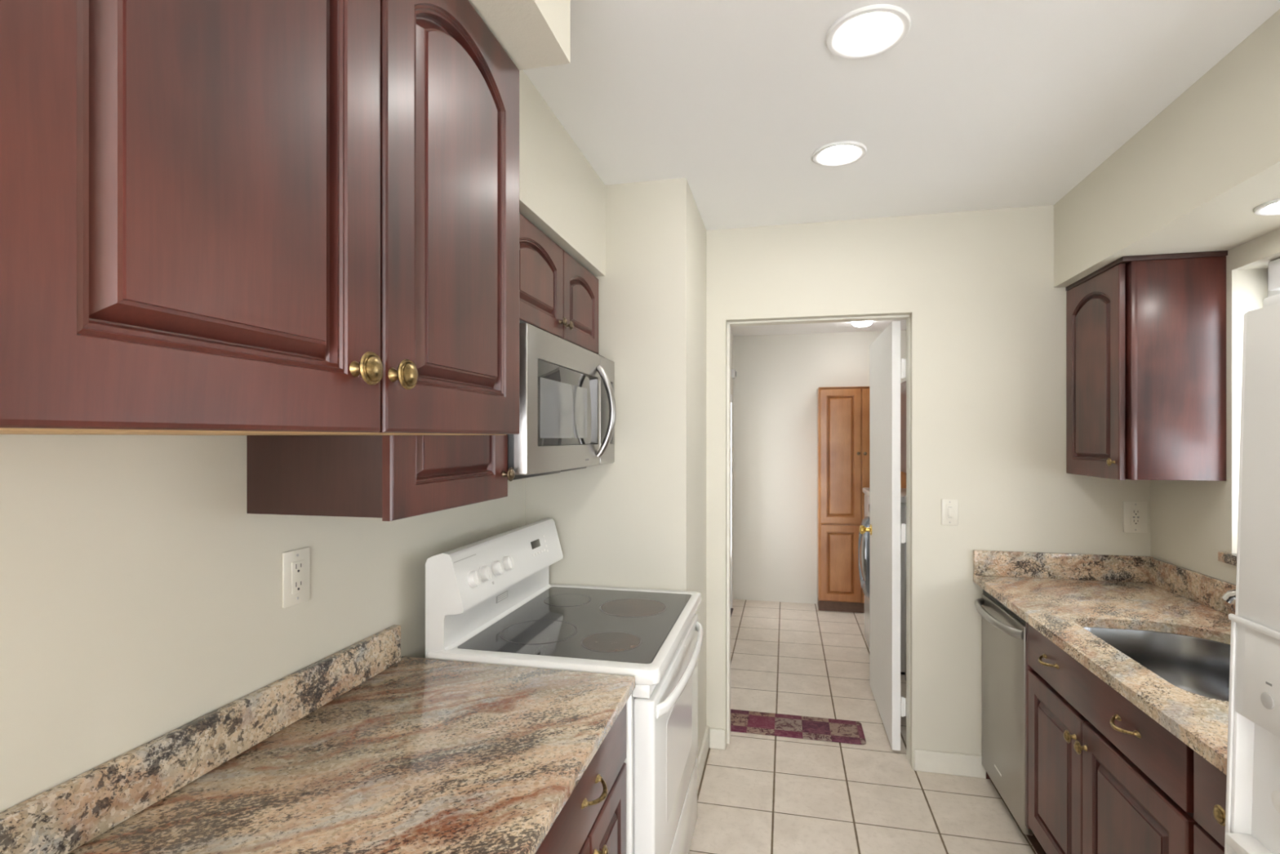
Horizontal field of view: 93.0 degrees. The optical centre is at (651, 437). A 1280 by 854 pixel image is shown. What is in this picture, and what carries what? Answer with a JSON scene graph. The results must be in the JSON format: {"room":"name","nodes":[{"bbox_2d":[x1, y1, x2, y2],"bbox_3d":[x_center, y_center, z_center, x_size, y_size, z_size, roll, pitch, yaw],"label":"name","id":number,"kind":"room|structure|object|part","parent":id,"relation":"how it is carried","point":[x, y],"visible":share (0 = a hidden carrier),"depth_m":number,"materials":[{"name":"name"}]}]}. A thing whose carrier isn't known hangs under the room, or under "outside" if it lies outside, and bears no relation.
{"room":"kitchen","nodes":[
{"label":"kitchen","id":0,"kind":"room"},
{"bbox_2d":[0,434,525,812],"bbox_3d":[-1.022,0.240,0.359,0.120,2.440,5.462,0,0,12],"label":"wall","id":1,"kind":"structure","parent":0,"point":[141,596],"depth_m":1.00,"materials":[{"name":"paint"}]},
{"bbox_2d":[0,624,400,853],"bbox_3d":[-0.923,0.541,0.472,0.023,0.095,2.325,0,0,12],"label":"backsplash","id":2,"kind":"structure","parent":1,"relation":"attached to","point":[65,816],"depth_m":1.01,"materials":[{"name":"stone"}]},
{"bbox_2d":[0,0,519,435],"bbox_3d":[-0.568,-0.319,0.747,0.598,0.630,0.726,0,0,12],"label":"upper cabinet","id":3,"kind":"object","parent":1,"relation":"attached to","point":[218,217],"visible":1,"depth_m":0.53,"materials":[{"name":"brown wood"}]},
{"bbox_3d":[-0.593,-0.007,0.752,0.543,0.005,0.720,0,0,12],"label":"panel","id":4,"kind":"part","parent":3,"relation":"part of","materials":[{"name":"brown wood"}]},
{"bbox_3d":[-0.300,-0.073,0.640,0.028,0.035,0.036,0,0,12],"label":"knob","id":5,"kind":"part","parent":3,"relation":"part of","materials":[{"name":"gold metal"}]},
{"bbox_3d":[-0.287,-0.073,0.702,0.028,0.035,0.036,0,0,12],"label":"knob","id":6,"kind":"part","parent":3,"relation":"part of","materials":[{"name":"gold metal"}]},
{"bbox_3d":[-0.275,-0.319,0.870,0.020,0.625,0.360,0,0,12],"label":"door","id":7,"kind":"part","parent":3,"relation":"part of","materials":[{"name":"brown wood"}]},
{"bbox_2d":[282,546,310,608],"bbox_3d":[-0.752,0.294,1.286,0.008,0.115,0.071,0,0,12],"label":"wall outlet","id":8,"kind":"object","parent":1,"relation":"attached to","point":[296,562],"visible":1,"depth_m":1.28,"materials":[{"name":"beige plastic"}]},
{"bbox_2d":[291,559,304,594],"bbox_3d":[-0.749,0.294,1.286,0.002,0.067,0.034,0,0,12],"label":"receptacle","id":9,"kind":"object","parent":8,"relation":"attached to","point":[297,565],"depth_m":1.28,"materials":[{"name":"grey plastic"}]},
{"bbox_2d":[246,434,515,520],"bbox_3d":[-0.561,-0.237,1.360,0.348,0.776,0.472,0,0,12],"label":"upper cabinet","id":10,"kind":"object","parent":1,"relation":"attached to","point":[389,477],"visible":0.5,"depth_m":1.15,"materials":[{"name":"brown wood"}]},
{"bbox_3d":[-0.429,-0.234,1.331,0.020,0.770,0.472,0,0,12],"label":"door","id":11,"kind":"part","parent":10,"relation":"part of","materials":[{"name":"brown wood"}]},
{"bbox_3d":[-0.360,0.092,1.531,0.028,0.035,0.036,0,0,12],"label":"knob","id":12,"kind":"part","parent":10,"relation":"part of","materials":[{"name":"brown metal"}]},
{"bbox_2d":[519,213,598,354],"bbox_3d":[-0.428,-0.471,1.991,0.336,0.308,0.816,0,0,12],"label":"upper cabinet","id":13,"kind":"object","parent":1,"relation":"attached to","point":[558,296],"visible":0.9,"depth_m":1.90,"materials":[{"name":"brown wood"}]},
{"bbox_3d":[-0.341,-0.466,1.766,0.020,0.289,0.411,0,0,12],"label":"door","id":14,"kind":"part","parent":13,"relation":"part of","materials":[{"name":"brown wood"}]},
{"bbox_2d":[507,319,616,479],"bbox_3d":[-0.379,-0.101,1.980,0.435,0.422,0.811,0,0,12],"label":"microwave","id":15,"kind":"object","parent":13,"relation":"attached to","point":[567,409],"visible":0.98,"depth_m":1.78,"materials":[{"name":"silver metal"}]},
{"bbox_3d":[-0.434,0.097,1.925,0.295,0.026,0.640,0,0,12],"label":"vent panel","id":16,"kind":"part","parent":15,"relation":"part of","materials":[{"name":"black metal"}]},
{"bbox_3d":[-0.161,-0.092,2.124,0.072,0.326,0.029,0,0,12],"label":"handle","id":17,"kind":"part","parent":15,"relation":"part of","materials":[{"name":"metal"}]},
{"bbox_3d":[-0.182,-0.099,2.258,0.036,0.390,0.184,0,0,12],"label":"control panel","id":18,"kind":"part","parent":15,"relation":"part of","materials":[{"name":"metal"}]},
{"bbox_3d":[-0.281,-0.368,1.933,0.024,0.030,0.030,0,0,12],"label":"knob","id":19,"kind":"part","parent":13,"relation":"part of","materials":[{"name":"brown metal"}]},
{"bbox_3d":[-0.269,-0.368,1.990,0.024,0.030,0.030,0,0,12],"label":"knob","id":20,"kind":"part","parent":13,"relation":"part of","materials":[{"name":"brown metal"}]},
{"bbox_3d":[-0.255,-0.466,2.158,0.020,0.289,0.381,0,0,12],"label":"door","id":21,"kind":"part","parent":13,"relation":"part of","materials":[{"name":"brown wood"}]},
{"bbox_2d":[468,0,569,70],"bbox_3d":[-0.844,-0.808,-0.644,0.657,0.343,3.580,0,0,12],"label":"soffit","id":22,"kind":"structure","parent":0,"point":[533,33],"depth_m":0.96,"materials":[{"name":"beige paint"}]},
{"bbox_2d":[519,70,604,276],"bbox_3d":[-0.481,-0.803,1.768,0.331,0.353,1.282,0,0,12],"label":"wall","id":23,"kind":"structure","parent":0,"point":[561,193],"depth_m":1.88,"materials":[{"name":"beige paint"}]},
{"bbox_2d":[525,177,706,758],"bbox_3d":[-0.111,0.240,2.710,0.649,2.440,0.718,0,0,12],"label":"wall","id":24,"kind":"structure","parent":0,"point":[637,520],"depth_m":2.34,"materials":[{"name":"paint"}]},
{"bbox_2d":[697,725,709,793],"bbox_3d":[0.200,1.410,2.581,0.014,0.100,0.596,0,0,12],"label":"baseboard","id":25,"kind":"structure","parent":24,"relation":"attached to","point":[702,756],"depth_m":2.66,"materials":[{"name":"paint"}]},
{"bbox_2d":[730,332,733,600],"bbox_3d":[0.388,0.240,4.272,0.150,2.440,2.548,0,0,12],"label":"wall","id":26,"kind":"structure","parent":0,"point":[731,335],"depth_m":5.45,"materials":[{"name":"paint"}]},
{"bbox_2d":[730,394,732,608],"bbox_3d":[0.644,0.545,5.054,0.016,1.830,0.390,0,0,12],"label":"trim","id":27,"kind":"structure","parent":26,"relation":"attached to","point":[731,394],"depth_m":5.18,"materials":[{"name":"white paint"}]},
{"bbox_2d":[731,368,736,377],"bbox_3d":[0.723,-0.565,5.355,0.040,0.070,0.090,0,0,12],"label":"door chime","id":28,"kind":"object","parent":26,"relation":"attached to","point":[733,371],"visible":1,"depth_m":5.31,"materials":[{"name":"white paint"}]},
{"bbox_2d":[730,320,906,336],"bbox_3d":[1.653,-0.950,4.056,2.714,0.060,2.667,0,0,12],"label":"ceiling","id":29,"kind":"structure","parent":0,"point":[847,326],"depth_m":5.12,"materials":[{"name":"paint"}]},
{"bbox_2d":[850,320,873,327],"bbox_3d":[1.645,-0.894,4.758,0.170,0.049,0.170,0,0,12],"label":"dome light","id":30,"kind":"object","parent":29,"relation":"attached to","point":[860,324],"visible":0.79,"depth_m":4.72,"materials":[{"name":"white glass"}]},
{"bbox_2d":[733,329,906,604],"bbox_3d":[1.926,0.240,5.300,2.714,2.440,0.120,0,0,12],"label":"wall","id":31,"kind":"structure","parent":0,"point":[778,379],"depth_m":5.41,"materials":[{"name":"paint"}]},
{"bbox_2d":[688,599,1037,853],"bbox_3d":[0.695,1.490,1.296,4.000,0.060,8.630,0,0,12],"label":"floor","id":32,"kind":"structure","parent":0,"point":[760,793],"depth_m":2.60,"materials":[{"name":"tile"}]},
{"bbox_2d":[425,517,703,853],"bbox_3d":[-0.197,0.884,1.948,0.683,1.149,0.788,0,0,12],"label":"range","id":33,"kind":"object","parent":32,"relation":"on","point":[492,599],"visible":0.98,"depth_m":1.76,"materials":[{"name":"white metal"}]},
{"bbox_3d":[-0.495,0.394,1.694,0.027,0.048,0.049,0,0,12],"label":"knob","id":34,"kind":"part","parent":33,"relation":"part of","materials":[{"name":"white plastic"}]},
{"bbox_3d":[-0.481,0.394,1.757,0.027,0.048,0.049,0,0,12],"label":"knob","id":35,"kind":"part","parent":33,"relation":"part of","materials":[{"name":"white plastic"}]},
{"bbox_3d":[-0.464,0.394,1.832,0.027,0.048,0.049,0,0,12],"label":"knob","id":36,"kind":"part","parent":33,"relation":"part of","materials":[{"name":"white plastic"}]},
{"bbox_3d":[-0.449,0.394,1.903,0.027,0.048,0.049,0,0,12],"label":"knob","id":37,"kind":"part","parent":33,"relation":"part of","materials":[{"name":"white plastic"}]},
{"bbox_2d":[426,583,701,685],"bbox_3d":[-0.213,0.593,1.951,0.647,0.042,0.788,0,0,12],"label":"cooktop","id":38,"kind":"object","parent":33,"relation":"in","point":[637,633],"depth_m":1.79,"materials":[{"name":"grey"}]},
{"bbox_3d":[0.056,0.631,1.893,0.044,0.034,0.778,0,0,12],"label":"panel","id":39,"kind":"part","parent":33,"relation":"part of","materials":[{"name":"white metal"}]},
{"bbox_3d":[0.063,0.914,1.893,0.054,0.521,0.772,0,0,12],"label":"oven door","id":40,"kind":"part","parent":33,"relation":"part of","materials":[{"name":"white metal"}]},
{"bbox_3d":[0.108,0.692,1.881,0.058,0.033,0.729,0,0,12],"label":"handle","id":41,"kind":"part","parent":33,"relation":"part of","materials":[{"name":"white ceramic"}]},
{"bbox_3d":[0.062,1.302,1.893,0.052,0.227,0.772,0,0,12],"label":"storage drawer","id":42,"kind":"part","parent":33,"relation":"part of","materials":[{"name":"white metal"}]},
{"bbox_2d":[535,703,626,853],"bbox_3d":[-0.414,1.040,1.287,0.665,0.840,0.592,0,0,12],"label":"base cabinet","id":43,"kind":"object","parent":32,"relation":"on","point":[593,819],"visible":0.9,"depth_m":1.27,"materials":[{"name":"brown wood"}]},
{"bbox_3d":[-0.164,1.073,1.080,0.020,0.545,0.284,0,0,12],"label":"door","id":44,"kind":"part","parent":43,"relation":"part of","materials":[{"name":"brown wood"}]},
{"bbox_3d":[-0.106,0.710,1.216,0.034,0.018,0.118,0,0,12],"label":"handle","id":45,"kind":"part","parent":43,"relation":"part of","materials":[{"name":"gold metal"}]},
{"bbox_3d":[-0.103,0.852,1.243,0.028,0.035,0.036,0,0,12],"label":"knob","id":46,"kind":"part","parent":43,"relation":"part of","materials":[{"name":"gold metal"}]},
{"bbox_3d":[-0.102,1.073,1.362,0.020,0.545,0.280,0,0,12],"label":"door","id":47,"kind":"part","parent":43,"relation":"part of","materials":[{"name":"brown wood"}]},
{"bbox_2d":[730,709,866,744],"bbox_3d":[0.699,1.456,3.074,0.706,0.007,0.235,0,0,12],"label":"floor mat","id":48,"kind":"object","parent":32,"relation":"on","point":[849,731],"visible":0.9,"depth_m":3.06,"materials":[{"name":"red"}]},
{"bbox_2d":[817,386,906,613],"bbox_3d":[1.776,0.516,5.139,0.718,1.885,0.256,0,0,12],"label":"pantry cabinet","id":49,"kind":"object","parent":32,"relation":"on","point":[842,412],"visible":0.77,"depth_m":5.08,"materials":[{"name":"brown wood"}]},
{"bbox_3d":[1.577,0.155,5.085,0.327,1.126,0.020,0,0,12],"label":"door","id":50,"kind":"part","parent":49,"relation":"part of","materials":[{"name":"brown wood"}]},
{"bbox_3d":[1.577,1.048,5.085,0.327,0.635,0.020,0,0,12],"label":"door","id":51,"kind":"part","parent":49,"relation":"part of","materials":[{"name":"brown wood"}]},
{"bbox_3d":[1.778,-0.422,5.149,0.718,0.008,0.234,0,0,12],"label":"crown","id":52,"kind":"part","parent":49,"relation":"part of","materials":[{"name":"brown wood"}]},
{"bbox_3d":[1.911,1.048,5.012,0.340,0.635,0.020,0,0,12],"label":"door","id":53,"kind":"part","parent":49,"relation":"part of","materials":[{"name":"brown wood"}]},
{"bbox_3d":[1.911,0.155,5.012,0.340,1.126,0.020,0,0,12],"label":"door","id":54,"kind":"part","parent":49,"relation":"part of","materials":[{"name":"brown wood"}]},
{"bbox_2d":[857,487,906,674],"bbox_3d":[1.774,0.909,4.013,0.758,1.099,0.670,0,0,12],"label":"washing machine","id":55,"kind":"object","parent":32,"relation":"on","point":[864,539],"visible":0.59,"depth_m":3.90,"materials":[{"name":"white metal"}]},
{"bbox_3d":[1.420,0.800,4.090,0.032,0.350,0.350,0,0,12],"label":"door glass","id":56,"kind":"part","parent":55,"relation":"part of","materials":[{"name":"silver"}]},
{"bbox_3d":[1.439,0.800,4.086,0.052,0.540,0.540,0,0,12],"label":"door","id":57,"kind":"part","parent":55,"relation":"part of","materials":[{"name":"grey metal"}]},
{"bbox_3d":[1.800,0.380,4.007,0.705,0.040,0.670,0,0,12],"label":"panel","id":58,"kind":"part","parent":55,"relation":"part of","materials":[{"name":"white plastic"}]},
{"bbox_2d":[905,494,906,680],"bbox_3d":[1.739,0.899,3.252,0.600,1.119,0.700,0,0,12],"label":"dryer","id":59,"kind":"object","parent":32,"relation":"on","point":[905,495],"visible":0.12,"depth_m":3.63,"materials":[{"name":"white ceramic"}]},
{"bbox_2d":[974,589,1033,835],"bbox_3d":[1.643,1.040,2.317,0.694,0.837,0.488,0,0,12],"label":"dishwasher","id":60,"kind":"object","parent":32,"relation":"on","point":[1003,631],"visible":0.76,"depth_m":2.33,"materials":[{"name":"silver metal"}]},
{"bbox_3d":[1.335,0.698,2.378,0.068,0.030,0.465,0,0,12],"label":"handle","id":61,"kind":"part","parent":60,"relation":"part of","materials":[{"name":"metal"}]},
{"bbox_2d":[1025,621,1199,853],"bbox_3d":[1.507,1.040,1.632,0.667,0.837,0.896,0,0,12],"label":"base cabinet","id":62,"kind":"object","parent":32,"relation":"on","point":[1103,775],"visible":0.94,"depth_m":1.66,"materials":[{"name":"brown wood"}]},
{"bbox_3d":[1.249,0.710,1.932,0.034,0.018,0.118,0,0,12],"label":"handle","id":63,"kind":"part","parent":62,"relation":"part of","materials":[{"name":"gold metal"}]},
{"bbox_3d":[1.274,1.075,1.919,0.020,0.540,0.390,0,0,12],"label":"door","id":64,"kind":"part","parent":62,"relation":"part of","materials":[{"name":"brown wood"}]},
{"bbox_3d":[1.216,0.870,1.770,0.028,0.035,0.036,0,0,12],"label":"knob","id":65,"kind":"part","parent":62,"relation":"part of","materials":[{"name":"gold metal"}]},
{"bbox_3d":[1.202,0.870,1.707,0.028,0.035,0.036,0,0,12],"label":"knob","id":66,"kind":"part","parent":62,"relation":"part of","materials":[{"name":"gold metal"}]},
{"bbox_2d":[973,549,1235,775],"bbox_3d":[1.522,0.551,1.693,0.666,0.136,1.760,0,0,12],"label":"countertop","id":67,"kind":"structure","parent":62,"relation":"on","point":[1059,595],"depth_m":2.06,"materials":[{"name":"stone"}]},
{"bbox_2d":[1083,626,1230,701],"bbox_3d":[1.506,0.713,1.640,0.455,0.186,0.682,0,0,12],"label":"sink","id":68,"kind":"object","parent":67,"relation":"in","point":[1200,666],"visible":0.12,"depth_m":1.91,"materials":[{"name":"metal"}]},
{"bbox_2d":[1222,589,1235,604],"bbox_3d":[1.782,0.498,1.721,0.060,0.180,0.279,0,0,-9],"label":"faucet","id":69,"kind":"object","parent":67,"relation":"on","point":[1229,596],"visible":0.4,"depth_m":1.83,"materials":[{"name":"silver metal"}]},
{"bbox_3d":[1.154,0.710,1.499,0.034,0.018,0.118,0,0,12],"label":"handle","id":70,"kind":"part","parent":62,"relation":"part of","materials":[{"name":"gold metal"}]},
{"bbox_3d":[1.181,1.075,1.499,0.020,0.540,0.459,0,0,12],"label":"door","id":71,"kind":"part","parent":62,"relation":"part of","materials":[{"name":"brown wood"}]},
{"bbox_2d":[1193,750,1226,853],"bbox_3d":[1.374,1.040,1.015,0.662,0.837,0.363,0,0,12],"label":"base cabinet","id":72,"kind":"object","parent":32,"relation":"on","point":[1209,781],"visible":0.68,"depth_m":1.21,"materials":[{"name":"brown wood"}]},
{"bbox_3d":[1.089,0.930,1.078,0.020,0.269,0.358,0,0,12],"label":"drawer","id":73,"kind":"part","parent":72,"relation":"part of","materials":[{"name":"brown wood"}]},
{"bbox_3d":[1.079,0.713,1.147,0.028,0.035,0.036,0,0,12],"label":"knob","id":74,"kind":"part","parent":72,"relation":"part of","materials":[{"name":"gold metal"}]},
{"bbox_2d":[1224,293,1279,853],"bbox_3d":[1.097,0.627,0.395,0.790,1.644,0.882,1,0,12],"label":"refrigerator","id":75,"kind":"object","parent":32,"relation":"on","point":[1252,811],"visible":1,"depth_m":0.86,"materials":[{"name":"white metal"}]},
{"bbox_3d":[0.846,0.488,0.812,0.020,0.027,0.028,1,0,12],"label":"lever","id":76,"kind":"part","parent":75,"relation":"part of","materials":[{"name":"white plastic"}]},
{"bbox_3d":[-0.667,1.040,0.136,0.665,0.839,1.759,0,0,12],"label":"base cabinet","id":77,"kind":"object","parent":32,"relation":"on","visible":0},
{"bbox_2d":[0,624,635,853],"bbox_3d":[-0.612,0.556,0.421,0.652,0.125,2.360,0,0,12],"label":"countertop","id":78,"kind":"structure","parent":77,"relation":"on","point":[366,747],"depth_m":1.06,"materials":[{"name":"stone"}]},
{"bbox_2d":[523,0,1279,230],"bbox_3d":[0.332,-1.030,0.061,2.892,0.100,5.702,0,0,12],"label":"ceiling","id":79,"kind":"structure","parent":0,"point":[982,104],"depth_m":1.72,"materials":[{"name":"paint"}]},
{"bbox_2d":[812,141,866,167],"bbox_3d":[0.645,-0.975,2.095,0.180,0.008,0.180,0,0,12],"label":"recessed light","id":80,"kind":"object","parent":79,"relation":"in","point":[840,153],"visible":1,"depth_m":2.09,"materials":[{"name":"white paint"}]},
{"bbox_2d":[825,4,911,59],"bbox_3d":[0.521,-0.975,1.470,0.194,0.008,0.194,0,0,12],"label":"recessed light","id":81,"kind":"object","parent":79,"relation":"in","point":[867,32],"visible":1,"depth_m":1.46,"materials":[{"name":"white paint"}]},
{"bbox_2d":[706,204,1151,768],"bbox_3d":[1.307,0.240,2.704,2.123,2.440,0.120,0,0,12],"label":"wall","id":82,"kind":"structure","parent":0,"point":[988,315],"depth_m":2.65,"materials":[{"name":"paint"}]},
{"bbox_2d":[709,728,724,749],"bbox_3d":[0.306,1.414,2.856,0.074,0.092,0.014,0,0,12],"label":"baseboard","id":83,"kind":"structure","parent":82,"relation":"attached to","point":[717,736],"depth_m":2.85,"materials":[{"name":"paint"}]},
{"bbox_2d":[726,314,910,763],"bbox_3d":[0.765,0.454,2.849,0.819,2.013,0.069,0,0,12],"label":"trim","id":84,"kind":"structure","parent":82,"relation":"attached to","point":[907,317],"depth_m":2.83,"materials":[{"name":"paint"}]},
{"bbox_2d":[859,320,906,750],"bbox_3d":[1.190,0.454,3.188,0.105,1.988,0.776,0,0,11],"label":"door","id":85,"kind":"structure","parent":82,"relation":"in","point":[884,529],"depth_m":2.96,"materials":[{"name":"white paint"}]},
{"bbox_3d":[1.231,0.530,3.507,0.065,0.062,0.062,0,0,12],"label":"knob","id":86,"kind":"part","parent":85,"relation":"part of","materials":[{"name":"gold metal"}]},
{"bbox_2d":[941,498,958,524],"bbox_3d":[1.294,0.323,2.639,0.066,0.112,0.012,0,0,12],"label":"light switch","id":87,"kind":"object","parent":82,"relation":"attached to","point":[949,507],"visible":1,"depth_m":2.64,"materials":[{"name":"beige plastic"}]},
{"bbox_3d":[1.294,0.323,2.638,0.034,0.066,0.002,0,0,12],"label":"switch frame","id":88,"kind":"part","parent":87,"relation":"part of","materials":[{"name":"beige plastic"}]},
{"bbox_2d":[914,748,986,777],"bbox_3d":[1.299,1.414,2.638,0.301,0.092,0.014,0,0,12],"label":"baseboard","id":89,"kind":"structure","parent":82,"relation":"attached to","point":[928,761],"depth_m":2.63,"materials":[{"name":"paint"}]},
{"bbox_2d":[973,549,1153,582],"bbox_3d":[1.709,0.536,2.542,0.666,0.106,0.020,0,0,12],"label":"backsplash","id":90,"kind":"structure","parent":82,"relation":"attached to","point":[1107,567],"depth_m":2.53,"materials":[{"name":"stone"}]},
{"bbox_2d":[1123,501,1147,533],"bbox_3d":[1.981,0.325,2.490,0.086,0.128,0.009,0,0,12],"label":"wall outlet","id":91,"kind":"object","parent":82,"relation":"attached to","point":[1135,513],"visible":1,"depth_m":2.49,"materials":[{"name":"beige plastic"}]},
{"bbox_2d":[1131,508,1140,525],"bbox_3d":[1.980,0.325,2.487,0.034,0.067,0.002,0,0,12],"label":"receptacle","id":92,"kind":"object","parent":91,"relation":"attached to","point":[1135,513],"depth_m":2.49,"materials":[{"name":"grey plastic"}]},
{"bbox_2d":[1026,833,1046,853],"bbox_3d":[1.264,1.457,1.647,0.038,0.006,1.961,0,0,12],"label":"toe kick","id":93,"kind":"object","parent":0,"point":[1033,839],"depth_m":2.17,"materials":[{"name":"brown wood"}]},
{"bbox_2d":[1053,8,1279,287],"bbox_3d":[1.278,-0.806,-0.147,0.354,0.348,5.462,0,0,12],"label":"wall","id":94,"kind":"structure","parent":0,"point":[1193,179],"depth_m":1.75,"materials":[{"name":"paint"}]},
{"bbox_2d":[1253,198,1279,215],"bbox_3d":[1.726,-0.627,1.633,0.156,0.008,0.156,0,0,12],"label":"recessed light","id":95,"kind":"object","parent":94,"relation":"in","point":[1272,207],"visible":1,"depth_m":1.66,"materials":[{"name":"white paint"}]},
{"bbox_2d":[1151,228,1279,584],"bbox_3d":[1.549,0.240,-0.206,0.200,2.440,5.462,0,0,12],"label":"wall","id":96,"kind":"structure","parent":0,"point":[1192,522],"depth_m":2.05,"materials":[{"name":"paint"}]},
{"bbox_2d":[1066,250,1227,480],"bbox_3d":[1.827,-0.241,2.299,0.332,0.780,0.444,0,0,12],"label":"upper cabinet","id":97,"kind":"object","parent":96,"relation":"attached to","point":[1146,334],"visible":1,"depth_m":2.10,"materials":[{"name":"brown wood"}]},
{"bbox_3d":[1.699,-0.232,2.341,0.020,0.762,0.413,0,0,12],"label":"door","id":98,"kind":"part","parent":97,"relation":"part of","materials":[{"name":"brown wood"}]},
{"bbox_3d":[1.641,0.087,2.174,0.023,0.028,0.028,0,0,12],"label":"knob","id":99,"kind":"part","parent":97,"relation":"part of","materials":[{"name":"gold metal"}]},
{"bbox_3d":[1.722,-0.234,2.325,0.018,0.760,0.440,0,0,12],"label":"frame","id":100,"kind":"part","parent":97,"relation":"part of","materials":[{"name":"brown wood"}]},
{"bbox_2d":[1148,557,1235,614],"bbox_3d":[1.835,0.537,1.613,0.020,0.104,1.739,0,0,12],"label":"backsplash","id":101,"kind":"structure","parent":96,"relation":"attached to","point":[1205,589],"depth_m":2.20,"materials":[{"name":"stone"}]},
{"bbox_2d":[1217,551,1236,565],"bbox_3d":[1.853,0.403,1.462,0.121,0.033,1.212,0,0,12],"label":"window sill","id":102,"kind":"structure","parent":96,"relation":"attached to","point":[1224,557],"depth_m":2.02,"materials":[{"name":"stone"}]},
{"bbox_2d":[1267,258,1279,297],"bbox_3d":[1.900,-0.087,1.451,0.105,0.945,1.150,0,0,12],"label":"window","id":103,"kind":"structure","parent":96,"relation":"in","point":[1273,270],"depth_m":1.91,"materials":[{"name":"white"}]},
{"bbox_3d":[2.916,0.240,3.717,0.100,2.440,2.548,0,0,12],"label":"wall","id":104,"kind":"structure","parent":0,"visible":0},
{"bbox_2d":[900,381,906,472],"bbox_3d":[2.151,-0.065,3.500,1.299,0.550,1.440,0,0,12],"label":"wall cabinet","id":105,"kind":"object","parent":104,"relation":"attached to","point":[903,385],"visible":0.04,"depth_m":3.70,"materials":[{"name":"brown wood"}]}
]}

